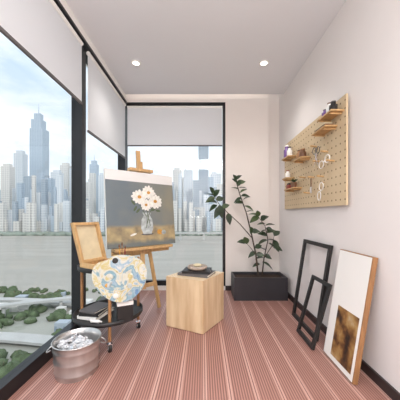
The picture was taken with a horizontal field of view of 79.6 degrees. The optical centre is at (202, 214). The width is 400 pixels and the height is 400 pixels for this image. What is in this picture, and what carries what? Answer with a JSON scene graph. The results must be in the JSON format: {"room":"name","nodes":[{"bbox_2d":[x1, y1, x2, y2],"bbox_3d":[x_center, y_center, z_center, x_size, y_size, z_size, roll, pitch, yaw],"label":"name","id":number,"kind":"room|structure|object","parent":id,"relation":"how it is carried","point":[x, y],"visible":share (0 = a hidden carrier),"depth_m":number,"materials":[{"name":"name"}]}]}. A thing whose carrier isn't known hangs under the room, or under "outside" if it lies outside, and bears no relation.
{"room":"art studio","nodes":[
{"label":"art studio","id":0,"kind":"room"},
{"bbox_2d":[79,45,85,326],"bbox_3d":[-1.105,-0.255,2.200,0.030,2.590,0.070,0,0,0],"label":"trim mullion","id":1,"kind":"object","parent":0,"point":[82,108],"depth_m":2.19,"materials":[{"name":"black metal"}]},
{"bbox_2d":[123,106,125,170],"bbox_3d":[-1.103,-0.245,3.365,0.035,2.610,0.030,0,0,0],"label":"post","id":2,"kind":"object","parent":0,"point":[124,160],"depth_m":3.36,"materials":[{"name":"black metal"}]},
{"bbox_2d":[8,290,391,399],"bbox_3d":[-0.035,1.100,0.650,2.470,0.080,5.900,0,0,0],"label":"floor","id":3,"kind":"structure","parent":0,"point":[256,351],"depth_m":1.69,"materials":[{"name":"wood"}]},
{"bbox_2d":[46,327,105,383],"bbox_3d":[-0.856,0.948,1.635,0.306,0.225,0.306,0,0,20],"label":"metal bucket","id":4,"kind":"object","parent":3,"relation":"on","point":[73,365],"visible":0.95,"depth_m":1.53,"materials":[{"name":"metal"}]},
{"bbox_2d":[57,334,92,349],"bbox_3d":[-0.861,0.890,1.640,0.236,0.125,0.207,0,0,22],"label":"crumpled paper","id":5,"kind":"object","parent":4,"relation":"in","point":[78,341],"visible":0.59,"depth_m":1.62,"materials":[{"name":"grey paper"}]},
{"bbox_2d":[72,257,142,352],"bbox_3d":[-0.820,0.724,2.100,0.568,0.672,0.568,0,0,0],"label":"cart","id":6,"kind":"object","parent":3,"relation":"on","point":[109,320],"visible":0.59,"depth_m":1.97,"materials":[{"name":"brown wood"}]},
{"bbox_2d":[70,222,108,269],"bbox_3d":[-0.886,0.240,1.971,0.222,0.360,0.288,0,0,31],"label":"box","id":7,"kind":"object","parent":6,"relation":"on","point":[87,236],"visible":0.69,"depth_m":2.01,"materials":[{"name":"brown wood"}]},
{"bbox_2d":[77,307,113,320],"bbox_3d":[-0.910,0.835,2.050,0.180,0.025,0.240,0,0,15],"label":"sketchbook","id":8,"kind":"object","parent":6,"relation":"on","point":[112,308],"visible":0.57,"depth_m":1.95,"materials":[{"name":"white paper"}]},
{"bbox_2d":[79,304,112,316],"bbox_3d":[-0.910,0.810,2.050,0.170,0.022,0.230,0,0,8],"label":"sketchbook","id":9,"kind":"object","parent":8,"relation":"on","point":[105,310],"visible":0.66,"depth_m":1.94,"materials":[{"name":"white paper"}]},
{"bbox_2d":[79,301,111,314],"bbox_3d":[-0.910,0.791,2.050,0.160,0.016,0.210,0,0,20],"label":"sketchbook","id":10,"kind":"object","parent":9,"relation":"on","point":[97,307],"visible":1,"depth_m":2.01,"materials":[{"name":"grey"}]},
{"bbox_2d":[90,319,101,322],"bbox_3d":[-0.835,0.834,1.883,0.091,0.026,0.026,0,0,9],"label":"paint tube","id":11,"kind":"object","parent":6,"relation":"on","point":[91,320],"visible":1,"depth_m":1.87,"materials":[{"name":"white plastic"}]},
{"bbox_2d":[92,255,146,301],"bbox_3d":[-0.639,0.491,1.859,0.406,0.366,0.027,0,0,-21],"label":"palette","id":12,"kind":"object","parent":6,"relation":"attached to","point":[119,278],"visible":1,"depth_m":1.85,"materials":[{"name":"multicoloured paint"}]},
{"bbox_2d":[118,243,125,254],"bbox_3d":[-0.689,0.336,2.050,0.066,0.212,0.064,0,0,0],"label":"paintbrushes","id":13,"kind":"object","parent":6,"relation":"on","point":[121,243],"visible":0.41,"depth_m":2.04,"materials":[{"name":"brown wood"}]},
{"bbox_2d":[116,299,132,321],"bbox_3d":[-0.635,0.766,1.945,0.124,0.162,0.104,0,0,-25],"label":"storage box","id":14,"kind":"object","parent":6,"relation":"on","point":[124,310],"visible":0.84,"depth_m":1.90,"materials":[{"name":"black"}]},
{"bbox_2d":[111,151,172,307],"bbox_3d":[-0.771,0.185,2.642,0.640,1.732,0.607,0,0,-42],"label":"easel","id":15,"kind":"object","parent":3,"relation":"on","point":[140,250],"visible":0.55,"depth_m":2.52,"materials":[{"name":"brown wood"}]},
{"bbox_2d":[103,168,174,248],"bbox_3d":[-0.625,-0.061,2.478,0.755,0.755,0.100,0,0,-42],"label":"flower painting","id":16,"kind":"object","parent":15,"relation":"attached to","point":[139,209],"visible":1,"depth_m":2.42,"materials":[{"name":"white paint"}]},
{"bbox_2d":[166,271,223,333],"bbox_3d":[-0.070,0.822,2.370,0.390,0.477,0.445,0,0,33],"label":"stool","id":17,"kind":"object","parent":3,"relation":"on","point":[193,304],"visible":0.94,"depth_m":2.21,"materials":[{"name":"brown wood"}]},
{"bbox_2d":[177,270,215,277],"bbox_3d":[-0.060,0.571,2.370,0.310,0.022,0.230,0,0,22],"label":"hardcover book","id":18,"kind":"object","parent":17,"relation":"on","point":[212,271],"visible":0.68,"depth_m":2.26,"materials":[{"name":"grey paper"}]},
{"bbox_2d":[182,267,211,273],"bbox_3d":[-0.055,0.547,2.375,0.270,0.022,0.200,0,0,8],"label":"hardcover book","id":19,"kind":"object","parent":18,"relation":"on","point":[185,270],"visible":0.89,"depth_m":2.29,"materials":[{"name":"black paper"}]},
{"bbox_2d":[188,263,206,270],"bbox_3d":[-0.055,0.507,2.370,0.196,0.058,0.196,0,0,0],"label":"dish","id":20,"kind":"object","parent":19,"relation":"on","point":[196,267],"visible":1,"depth_m":2.32,"materials":[{"name":"ceramic"}]},
{"bbox_2d":[205,175,287,300],"bbox_3d":[0.539,0.270,3.127,1.021,1.580,0.325,0,0,0],"label":"rubber plant","id":21,"kind":"object","parent":3,"relation":"on","point":[245,286],"visible":1,"depth_m":3.04,"materials":[{"name":"green plant"}]},
{"bbox_2d":[292,239,332,341],"bbox_3d":[1.012,0.655,2.268,0.149,0.804,0.535,0,0,0],"label":"picture frame","id":22,"kind":"object","parent":3,"relation":"on","point":[305,241],"visible":0.85,"depth_m":2.18,"materials":[{"name":"black wood"}]},
{"bbox_2d":[296,275,331,349],"bbox_3d":[0.929,0.798,2.025,0.163,0.515,0.310,0,0,0],"label":"picture frame","id":23,"kind":"object","parent":3,"relation":"on","point":[310,344],"visible":1,"depth_m":1.93,"materials":[{"name":"black wood"}]},
{"bbox_2d":[323,249,377,384],"bbox_3d":[1.009,0.659,1.673,0.161,0.795,0.365,0,0,0],"label":"abstract canvas","id":24,"kind":"object","parent":3,"relation":"on","point":[356,272],"visible":1,"depth_m":1.61,"materials":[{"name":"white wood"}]},
{"bbox_2d":[126,94,278,289],"bbox_3d":[-0.085,-0.440,3.490,2.370,3.000,0.220,0,0,0],"label":"wall","id":25,"kind":"structure","parent":0,"point":[251,120],"depth_m":3.38,"materials":[{"name":"paint"}]},
{"bbox_2d":[126,102,224,285],"bbox_3d":[-0.403,-0.292,3.417,1.435,2.585,0.085,0,0,0],"label":"window","id":26,"kind":"structure","parent":25,"relation":"in","point":[159,282],"depth_m":3.38,"materials":[{"name":"black metal"}]},
{"bbox_2d":[127,106,221,145],"bbox_3d":[-0.395,-1.248,3.368,1.330,0.565,0.030,0,0,0],"label":"roller blind","id":27,"kind":"object","parent":26,"relation":"attached to","point":[146,125],"visible":1,"depth_m":3.37,"materials":[{"name":"white fabric"}]},
{"bbox_2d":[225,286,230,290],"bbox_3d":[0.623,1.028,3.374,0.615,0.065,0.012,0,0,0],"label":"baseboard","id":28,"kind":"structure","parent":25,"relation":"attached to","point":[227,288],"depth_m":3.37,"materials":[{"name":"grey"}]},
{"bbox_2d":[65,0,345,93],"bbox_3d":[-0.035,-1.680,0.490,2.470,0.060,5.580,0,0,0],"label":"ceiling","id":29,"kind":"structure","parent":0,"point":[181,46],"depth_m":2.26,"materials":[{"name":"paint"}]},
{"bbox_2d":[131,60,140,65],"bbox_3d":[-0.725,-1.645,2.600,0.104,0.010,0.104,0,0,0],"label":"recessed light","id":30,"kind":"object","parent":29,"relation":"in","point":[133,62],"visible":1,"depth_m":2.60,"materials":[{"name":"white paint"}]},
{"bbox_2d":[259,60,268,65],"bbox_3d":[0.660,-1.645,2.600,0.104,0.010,0.104,0,0,0],"label":"recessed light","id":31,"kind":"object","parent":29,"relation":"in","point":[262,62],"visible":1,"depth_m":2.59,"materials":[{"name":"white paint"}]},
{"bbox_2d":[279,0,399,392],"bbox_3d":[1.150,-0.440,0.650,0.100,3.000,5.900,0,0,0],"label":"wall","id":32,"kind":"structure","parent":0,"point":[357,55],"depth_m":1.68,"materials":[{"name":"paint"}]},
{"bbox_2d":[282,93,347,208],"bbox_3d":[1.032,-0.490,2.458,0.134,0.830,1.345,0,0,0],"label":"organizer","id":33,"kind":"object","parent":32,"relation":"attached to","point":[332,140],"visible":0.97,"depth_m":2.12,"materials":[{"name":"brown wood"}]},
{"bbox_2d":[284,145,288,157],"bbox_3d":[1.010,-0.759,2.890,0.072,0.156,0.072,0,0,0],"label":"glass bottle","id":34,"kind":"object","parent":33,"relation":"in","point":[286,146],"visible":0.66,"depth_m":2.87,"materials":[{"name":"purple glass"}]},
{"bbox_2d":[287,147,291,154],"bbox_3d":[1.010,-0.736,2.800,0.060,0.112,0.060,0,0,0],"label":"paint jar","id":35,"kind":"object","parent":33,"relation":"in","point":[289,151],"visible":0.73,"depth_m":2.78,"materials":[{"name":"white plastic"}]},
{"bbox_2d":[290,178,297,186],"bbox_3d":[1.010,-0.354,2.670,0.072,0.107,0.107,0,0,0],"label":"potted succulent","id":36,"kind":"object","parent":33,"relation":"in","point":[293,183],"visible":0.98,"depth_m":2.65,"materials":[{"name":"brown ceramic"}]},
{"bbox_2d":[299,148,305,156],"bbox_3d":[1.010,-0.625,2.430,0.068,0.089,0.068,0,0,0],"label":"paint jar","id":37,"kind":"object","parent":33,"relation":"in","point":[302,152],"visible":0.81,"depth_m":2.40,"materials":[{"name":"brown ceramic"}]},
{"bbox_2d":[310,178,311,192],"bbox_3d":[1.046,-0.280,2.300,0.035,0.140,0.035,0,0,0],"label":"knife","id":38,"kind":"object","parent":33,"relation":"hanging from","point":[310,178],"visible":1,"depth_m":2.30,"materials":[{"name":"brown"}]},
{"bbox_2d":[312,146,319,165],"bbox_3d":[1.046,-0.534,2.197,0.035,0.189,0.142,0,0,0],"label":"scissors","id":39,"kind":"object","parent":33,"relation":"in","point":[315,153],"visible":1,"depth_m":2.19,"materials":[{"name":"grey metal"}]},
{"bbox_2d":[317,182,324,200],"bbox_3d":[1.048,-0.208,2.118,0.033,0.162,0.112,0,0,0],"label":"loop","id":40,"kind":"object","parent":33,"relation":"attached to","point":[320,182],"visible":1,"depth_m":2.11,"materials":[{"name":"white paint"}]},
{"bbox_2d":[315,122,333,131],"bbox_3d":[1.020,-0.735,2.025,0.070,0.040,0.170,0,0,0],"label":"stack","id":41,"kind":"object","parent":33,"relation":"in","point":[324,123],"visible":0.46,"depth_m":1.95,"materials":[{"name":"beige wood"}]},
{"bbox_2d":[319,154,329,168],"bbox_3d":[1.048,-0.455,2.050,0.033,0.101,0.187,0,0,0],"label":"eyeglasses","id":42,"kind":"object","parent":33,"relation":"attached to","point":[327,154],"visible":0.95,"depth_m":2.04,"materials":[{"name":"white paint"}]},
{"bbox_2d":[326,102,330,112],"bbox_3d":[1.010,-0.848,1.920,0.048,0.095,0.048,0,0,0],"label":"paint jar","id":43,"kind":"object","parent":33,"relation":"in","point":[328,103],"visible":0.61,"depth_m":1.91,"materials":[{"name":"white"}]},
{"bbox_2d":[329,100,337,109],"bbox_3d":[1.010,-0.839,1.860,0.060,0.078,0.060,0,0,0],"label":"paint jar","id":44,"kind":"object","parent":33,"relation":"in","point":[333,105],"visible":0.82,"depth_m":1.84,"materials":[{"name":"grey"}]},
{"bbox_2d":[288,292,399,399],"bbox_3d":[1.093,1.028,0.600,0.015,0.065,5.600,0,0,0],"label":"baseboard","id":45,"kind":"structure","parent":32,"relation":"attached to","point":[369,371],"depth_m":1.54,"materials":[{"name":"grey wood"}]},
{"bbox_3d":[-1.195,-1.780,0.540,0.150,0.320,5.680,0,0,0],"label":"wall","id":46,"kind":"structure","parent":0,"visible":0},
{"bbox_2d":[0,96,78,399],"bbox_3d":[-1.155,-0.280,1.150,0.070,2.680,2.100,0,0,0],"label":"window","id":47,"kind":"structure","parent":46,"relation":"in","point":[17,377],"depth_m":2.17,"materials":[{"name":"black metal"}]},
{"bbox_2d":[0,0,82,104],"bbox_3d":[-1.083,-1.264,1.130,0.036,0.558,2.020,0,0,0],"label":"roller blind","id":48,"kind":"object","parent":46,"relation":"attached to","point":[39,29],"visible":1,"depth_m":1.66,"materials":[{"name":"white fabric"}]},
{"bbox_2d":[54,0,126,103],"bbox_3d":[-1.088,-1.600,0.570,0.064,0.100,5.540,0,0,0],"label":"trim","id":49,"kind":"structure","parent":46,"relation":"attached to","point":[63,6],"depth_m":2.22,"materials":[{"name":"white paint"}]},
{"bbox_2d":[74,54,122,306],"bbox_3d":[-1.155,-0.280,2.790,0.070,2.680,1.180,0,0,0],"label":"window","id":50,"kind":"structure","parent":46,"relation":"in","point":[120,159],"depth_m":3.35,"materials":[{"name":"black metal"}]},
{"bbox_2d":[86,51,125,158],"bbox_3d":[-1.083,-1.161,2.795,0.036,0.763,1.070,0,0,0],"label":"roller blind","id":51,"kind":"object","parent":50,"relation":"attached to","point":[106,107],"visible":1,"depth_m":2.63,"materials":[{"name":"white fabric"}]},
{"label":"outside","id":52,"kind":"structure","parent":0,"visible":0},
{"bbox_2d":[0,236,221,313],"bbox_3d":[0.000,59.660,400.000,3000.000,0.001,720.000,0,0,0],"label":"river","id":53,"kind":"structure","parent":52,"point":[26,262],"depth_m":314.71,"materials":[{"name":"liquid"}]},
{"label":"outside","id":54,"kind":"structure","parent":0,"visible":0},
{"bbox_2d":[0,293,56,361],"bbox_3d":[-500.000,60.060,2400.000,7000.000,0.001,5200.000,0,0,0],"label":"ground","id":55,"kind":"structure","parent":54,"point":[42,326],"depth_m":127.00,"materials":[{"name":"grey concrete"}]},
{"bbox_2d":[0,332,52,345],"bbox_3d":[-160.396,58.560,113.632,281.208,3.000,27.727,0,0,0],"label":"elevated road","id":56,"kind":"structure","parent":55,"relation":"on","point":[5,337],"depth_m":110.88,"materials":[{"name":"concrete"}]},
{"bbox_2d":[0,296,70,315],"bbox_3d":[-125.470,56.060,123.055,92.395,8.000,65.132,0,0,0],"label":"elevated road","id":57,"kind":"structure","parent":55,"relation":"on","point":[3,306],"depth_m":144.44,"materials":[{"name":"concrete"}]},
{"bbox_2d":[29,107,48,191],"bbox_3d":[-904.583,-277.500,1328.167,70.417,675.120,56.333,0,0,0],"label":"skyscraper","id":58,"kind":"structure","parent":55,"relation":"on","point":[38,134],"depth_m":1300.01,"materials":[{"name":"blue glass"}]},
{"bbox_2d":[0,297,91,305],"bbox_3d":[-160.449,58.060,160.083,281.101,4.000,25.882,0,0,0],"label":"elevated road","id":59,"kind":"structure","parent":55,"relation":"on","point":[2,299],"depth_m":158.13,"materials":[{"name":"concrete"}]},
{"bbox_2d":[0,291,92,331],"bbox_3d":[-105.225,57.358,148.971,71.060,5.404,59.340,0,0,0],"label":"riverside buildings","id":60,"kind":"structure","parent":55,"relation":"on","point":[61,323],"depth_m":145.96,"materials":[{"name":"concrete"},{"name":"white paint"},{"name":"glass"}]},
{"bbox_2d":[0,286,101,378],"bbox_3d":[-127.870,58.866,134.968,181.457,7.538,115.718,0,0,0],"label":"trees","id":61,"kind":"object","parent":55,"relation":"on","point":[29,316],"visible":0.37,"depth_m":137.15,"materials":[{"name":"green plant"}]},
{"bbox_2d":[0,150,221,231],"bbox_3d":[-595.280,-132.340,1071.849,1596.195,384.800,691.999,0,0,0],"label":"city skyline","id":62,"kind":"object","parent":55,"relation":"on","point":[22,208],"visible":0.48,"depth_m":897.20,"materials":[{"name":"stone"}]},
{"bbox_2d":[0,231,221,235],"bbox_3d":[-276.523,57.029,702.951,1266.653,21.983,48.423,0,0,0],"label":"trees","id":63,"kind":"object","parent":55,"relation":"on","point":[6,233],"visible":0.18,"depth_m":691.27,"materials":[{"name":"green plant"}]},
{"bbox_2d":[175,232,221,239],"bbox_3d":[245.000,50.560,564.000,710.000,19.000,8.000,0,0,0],"label":"bridge","id":64,"kind":"structure","parent":55,"relation":"on","point":[180,233],"depth_m":562.00,"materials":[{"name":"concrete"}]},
{"bbox_2d":[198,146,207,202],"bbox_3d":[2.604,-190.866,1270.833,52.083,501.852,41.667,0,0,0],"label":"skyscraper","id":65,"kind":"structure","parent":55,"relation":"on","point":[202,150],"depth_m":1249.90,"materials":[{"name":"glass"}]}
]}

